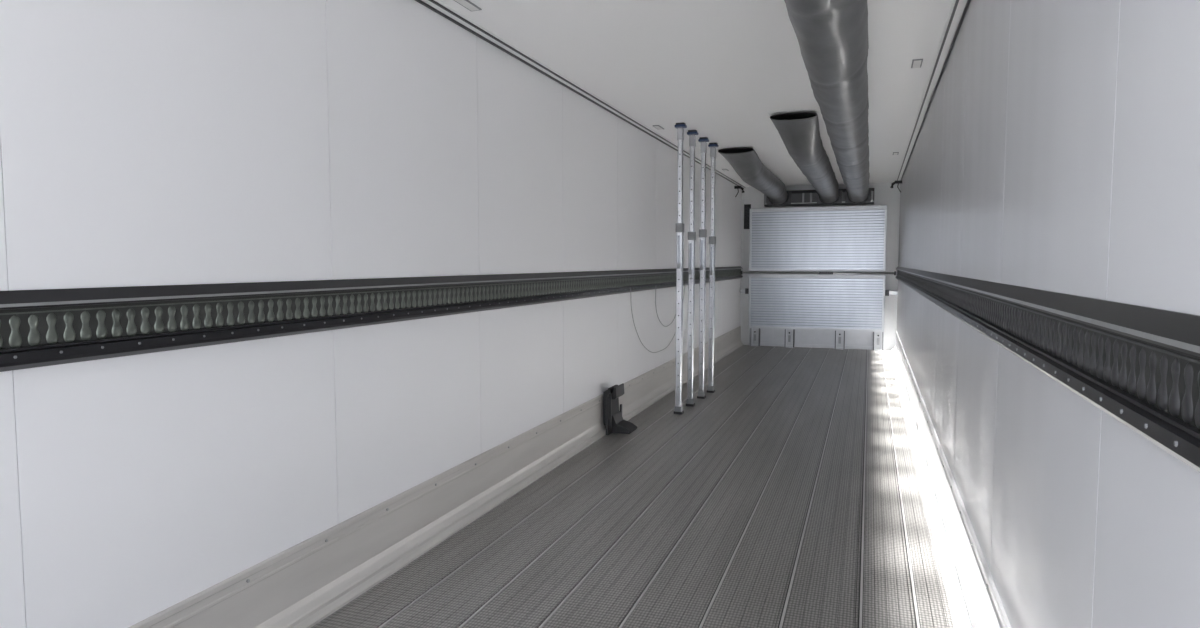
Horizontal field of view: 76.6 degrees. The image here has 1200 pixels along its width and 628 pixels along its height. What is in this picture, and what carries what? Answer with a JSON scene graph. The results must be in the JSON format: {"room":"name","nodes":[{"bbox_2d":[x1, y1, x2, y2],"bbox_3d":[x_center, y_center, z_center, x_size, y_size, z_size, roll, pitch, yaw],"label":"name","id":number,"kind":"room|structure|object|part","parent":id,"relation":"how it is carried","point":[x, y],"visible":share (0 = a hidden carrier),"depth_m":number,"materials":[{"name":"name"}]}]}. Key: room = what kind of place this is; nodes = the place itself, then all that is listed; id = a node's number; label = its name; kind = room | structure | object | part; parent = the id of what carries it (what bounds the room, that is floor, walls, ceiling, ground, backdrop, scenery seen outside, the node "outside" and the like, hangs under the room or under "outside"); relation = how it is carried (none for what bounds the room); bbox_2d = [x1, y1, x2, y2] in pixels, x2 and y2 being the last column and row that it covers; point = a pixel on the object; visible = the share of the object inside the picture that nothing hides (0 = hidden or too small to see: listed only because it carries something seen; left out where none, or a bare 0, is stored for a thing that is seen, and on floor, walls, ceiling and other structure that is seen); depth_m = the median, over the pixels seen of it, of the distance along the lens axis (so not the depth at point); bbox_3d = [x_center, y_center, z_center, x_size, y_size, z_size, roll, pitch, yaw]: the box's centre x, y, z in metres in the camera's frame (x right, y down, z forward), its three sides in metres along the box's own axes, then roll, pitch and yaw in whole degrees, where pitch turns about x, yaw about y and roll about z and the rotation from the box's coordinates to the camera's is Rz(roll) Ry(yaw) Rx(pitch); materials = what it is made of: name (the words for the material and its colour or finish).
{"room":"loading area","nodes":[
{"label":"loading area","id":0,"kind":"room"},
{"bbox_2d":[0,0,741,627],"bbox_3d":[-0.233,-0.286,5.577,0.070,2.810,15.570,1,4,19],"label":"wall","id":1,"kind":"structure","parent":0,"point":[143,142],"depth_m":2.79,"materials":[{"name":"white plastic"}]},
{"bbox_2d":[0,266,742,371],"bbox_3d":[-0.194,-0.205,5.531,0.038,0.202,15.498,1,4,19],"label":"rail","id":2,"kind":"object","parent":1,"relation":"attached to","point":[43,327],"visible":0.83,"depth_m":2.61,"materials":[{"name":"grey metal"}]},
{"bbox_2d":[630,282,685,352],"bbox_3d":[0.624,0.041,7.837,0.026,0.695,2.157,1,4,19],"label":"hanging cable","id":3,"kind":"object","parent":2,"relation":"hanging from","point":[685,282],"visible":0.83,"depth_m":7.27,"materials":[{"name":"grey plastic"}]},
{"bbox_2d":[655,288,675,326],"bbox_3d":[0.733,-0.097,8.134,0.026,0.459,1.106,1,4,19],"label":"hanging cable","id":4,"kind":"object","parent":2,"relation":"hanging from","point":[655,288],"visible":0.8,"depth_m":7.74,"materials":[{"name":"grey plastic"}]},
{"bbox_2d":[741,271,895,274],"bbox_3d":[3.470,-0.660,12.217,2.396,0.060,0.070,1,4,19],"label":"bar","id":5,"kind":"object","parent":2,"relation":"attached to","point":[742,272],"visible":1,"depth_m":12.18,"materials":[{"name":"grey metal"}]},
{"bbox_2d":[128,326,743,627],"bbox_3d":[-0.184,0.861,5.600,0.060,0.318,15.499,1,4,19],"label":"baseboard","id":6,"kind":"structure","parent":1,"relation":"attached to","point":[305,583],"depth_m":3.50,"materials":[{"name":"grey metal"}]},
{"bbox_2d":[415,0,745,187],"bbox_3d":[-0.176,-1.614,5.429,0.075,0.020,15.500,1,4,19],"label":"trim","id":7,"kind":"structure","parent":1,"relation":"attached to","point":[437,6],"depth_m":4.82,"materials":[{"name":"grey metal"}]},
{"bbox_2d":[734,186,743,196],"bbox_3d":[2.209,-1.938,12.019,0.164,0.174,0.091,1,4,19],"label":"bracket","id":8,"kind":"object","parent":1,"relation":"attached to","point":[735,187],"visible":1,"depth_m":12.01,"materials":[{"name":"black metal"}]},
{"bbox_2d":[740,189,743,325],"bbox_3d":[2.388,-0.950,12.786,0.035,2.310,0.035,1,4,19],"label":"trim","id":9,"kind":"structure","parent":1,"relation":"attached to","point":[742,196],"depth_m":12.76,"materials":[{"name":"grey metal"}]},
{"bbox_2d":[311,345,958,627],"bbox_3d":[0.952,1.096,5.213,2.470,0.102,15.500,1,4,19],"label":"floor","id":10,"kind":"structure","parent":0,"point":[792,494],"depth_m":3.96,"materials":[{"name":"grey metal"}]},
{"bbox_2d":[603,383,636,434],"bbox_3d":[0.174,0.779,6.309,0.230,0.385,0.400,1,4,19],"label":"holder","id":11,"kind":"object","parent":10,"relation":"on","point":[613,420],"visible":1,"depth_m":6.23,"materials":[{"name":"black plastic"}]},
{"bbox_2d":[674,122,686,413],"bbox_3d":[0.729,-0.400,6.954,0.096,2.650,0.100,1,4,19],"label":"pole","id":12,"kind":"object","parent":10,"relation":"on","point":[680,131],"visible":1,"depth_m":6.93,"materials":[{"name":"metal"}]},
{"bbox_2d":[686,130,697,406],"bbox_3d":[0.882,-0.426,7.333,0.096,2.650,0.100,1,4,19],"label":"pole","id":13,"kind":"object","parent":10,"relation":"on","point":[692,138],"visible":1,"depth_m":7.31,"materials":[{"name":"metal"}]},
{"bbox_2d":[697,137,708,398],"bbox_3d":[1.046,-0.455,7.752,0.096,2.650,0.100,1,4,19],"label":"pole","id":14,"kind":"object","parent":10,"relation":"on","point":[702,232],"visible":1,"depth_m":7.73,"materials":[{"name":"metal"}]},
{"bbox_2d":[707,143,718,392],"bbox_3d":[1.195,-0.479,8.101,0.096,2.650,0.100,1,4,19],"label":"pole","id":15,"kind":"object","parent":10,"relation":"on","point":[712,239],"visible":1,"depth_m":8.08,"materials":[{"name":"metal"}]},
{"bbox_2d":[748,205,886,350],"bbox_3d":[3.500,-0.584,12.342,2.125,2.280,0.165,1,4,19],"label":"bulkhead","id":16,"kind":"object","parent":10,"relation":"on","point":[837,311],"visible":1,"depth_m":12.26,"materials":[{"name":"silver metal"}]},
{"bbox_2d":[740,288,748,293],"bbox_3d":[2.424,-0.386,12.743,0.156,0.090,0.155,1,4,19],"label":"bracket","id":17,"kind":"object","parent":16,"relation":"attached to","point":[746,290],"depth_m":12.66,"materials":[{"name":"grey metal"}]},
{"bbox_3d":[3.497,-0.194,12.358,2.125,0.900,0.138,1,4,19],"label":"panel","id":18,"kind":"part","parent":16,"relation":"part of","materials":[{"name":"metal"}]},
{"bbox_3d":[3.497,-1.207,12.288,2.125,1.030,0.138,1,4,19],"label":"panel","id":19,"kind":"part","parent":16,"relation":"part of","materials":[{"name":"metal"}]},
{"bbox_2d":[885,290,897,295],"bbox_3d":[4.592,-0.333,11.977,0.181,0.090,0.155,1,4,19],"label":"bracket","id":20,"kind":"object","parent":16,"relation":"attached to","point":[887,292],"depth_m":11.94,"materials":[{"name":"white metal"}]},
{"bbox_2d":[892,349,969,627],"bbox_3d":[2.902,0.892,7.165,0.029,0.039,10.100,1,4,19],"label":"light reflection","id":21,"kind":"object","parent":10,"relation":"on","point":[961,616],"visible":1,"depth_m":3.93,"materials":[{"name":"white"}]},
{"bbox_2d":[439,0,952,186],"bbox_3d":[0.952,-1.627,5.027,2.470,0.060,15.500,1,4,19],"label":"ceiling","id":22,"kind":"structure","parent":0,"point":[721,69],"depth_m":4.72,"materials":[{"name":"grey plastic"}]},
{"bbox_2d":[454,0,481,10],"bbox_3d":[-0.647,-1.501,3.679,0.060,0.008,0.200,1,4,19],"label":"lamp","id":23,"kind":"object","parent":22,"relation":"attached to","point":[467,4],"depth_m":3.69,"materials":[{"name":"white plastic"}]},
{"bbox_2d":[653,125,663,129],"bbox_3d":[0.543,-1.732,7.058,0.060,0.008,0.200,1,4,19],"label":"lamp","id":24,"kind":"object","parent":22,"relation":"attached to","point":[658,127],"depth_m":7.03,"materials":[{"name":"white plastic"}]},
{"bbox_2d":[718,147,787,204],"bbox_3d":[2.179,-1.785,10.270,0.384,0.340,4.201,1,4,19],"label":"air duct","id":25,"kind":"object","parent":22,"relation":"hanging from","point":[745,161],"visible":1,"depth_m":9.20,"materials":[{"name":"fabric"}]},
{"bbox_2d":[770,112,838,203],"bbox_3d":[2.613,-1.710,9.164,0.384,0.340,6.000,1,4,19],"label":"air duct","id":26,"kind":"object","parent":22,"relation":"hanging from","point":[799,132],"visible":1,"depth_m":7.19,"materials":[{"name":"fabric"}]},
{"bbox_2d":[784,0,869,202],"bbox_3d":[1.996,-1.503,6.143,0.341,0.340,12.081,1,4,19],"label":"air duct","id":27,"kind":"object","parent":22,"relation":"hanging from","point":[832,35],"visible":1,"depth_m":3.97,"materials":[{"name":"fabric"}]},
{"bbox_2d":[911,59,922,67],"bbox_3d":[1.996,-1.576,4.787,0.060,0.008,0.200,1,4,19],"label":"lamp","id":28,"kind":"object","parent":22,"relation":"attached to","point":[916,63],"depth_m":4.77,"materials":[{"name":"white plastic"}]},
{"bbox_2d":[741,182,897,349],"bbox_3d":[3.553,-0.756,12.441,2.470,2.810,0.070,1,4,19],"label":"wall","id":29,"kind":"structure","parent":0,"point":[883,194],"depth_m":12.10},
{"bbox_2d":[744,204,750,228],"bbox_3d":[2.465,-1.626,12.710,0.110,0.410,0.037,1,4,19],"label":"air vent","id":30,"kind":"object","parent":29,"relation":"in","point":[747,207],"visible":0.99,"depth_m":12.70,"materials":[{"name":"black plastic"}]},
{"bbox_2d":[764,188,874,206],"bbox_3d":[3.505,-1.877,12.200,1.690,0.260,0.271,1,4,19],"label":"hood","id":31,"kind":"object","parent":29,"relation":"attached to","point":[795,197],"visible":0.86,"depth_m":12.14,"materials":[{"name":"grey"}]},
{"bbox_2d":[896,0,1199,627],"bbox_3d":[2.161,-0.228,4.731,0.070,2.810,15.570,1,4,19],"label":"wall","id":32,"kind":"structure","parent":0,"point":[1057,147],"depth_m":1.76,"materials":[{"name":"white plastic"}]},
{"bbox_2d":[890,180,901,191],"bbox_3d":[4.383,-1.885,11.250,0.164,0.174,0.091,1,4,19],"label":"bracket","id":33,"kind":"object","parent":32,"relation":"attached to","point":[899,181],"visible":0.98,"depth_m":11.24,"materials":[{"name":"black metal"}]},
{"bbox_2d":[894,184,899,329],"bbox_3d":[4.683,-0.894,11.975,0.035,2.310,0.035,1,4,19],"label":"trim","id":34,"kind":"structure","parent":32,"relation":"attached to","point":[898,200],"depth_m":11.96,"materials":[{"name":"grey metal"}]},
{"bbox_2d":[896,0,970,180],"bbox_3d":[2.081,-1.560,4.631,0.075,0.020,15.500,1,4,19],"label":"trim","id":35,"kind":"structure","parent":32,"relation":"attached to","point":[958,9],"depth_m":4.86,"materials":[{"name":"grey metal"}]},
{"bbox_2d":[892,331,1010,627],"bbox_3d":[2.088,0.916,4.797,0.060,0.318,15.499,1,4,19],"label":"baseboard","id":36,"kind":"structure","parent":32,"relation":"attached to","point":[983,606],"depth_m":3.53,"materials":[{"name":"grey metal"}]},
{"bbox_2d":[895,267,1199,472],"bbox_3d":[2.098,-0.149,4.720,0.038,0.202,15.498,1,4,19],"label":"rail","id":37,"kind":"object","parent":32,"relation":"attached to","point":[1138,365],"visible":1,"depth_m":1.36,"materials":[{"name":"grey metal"}]}
]}

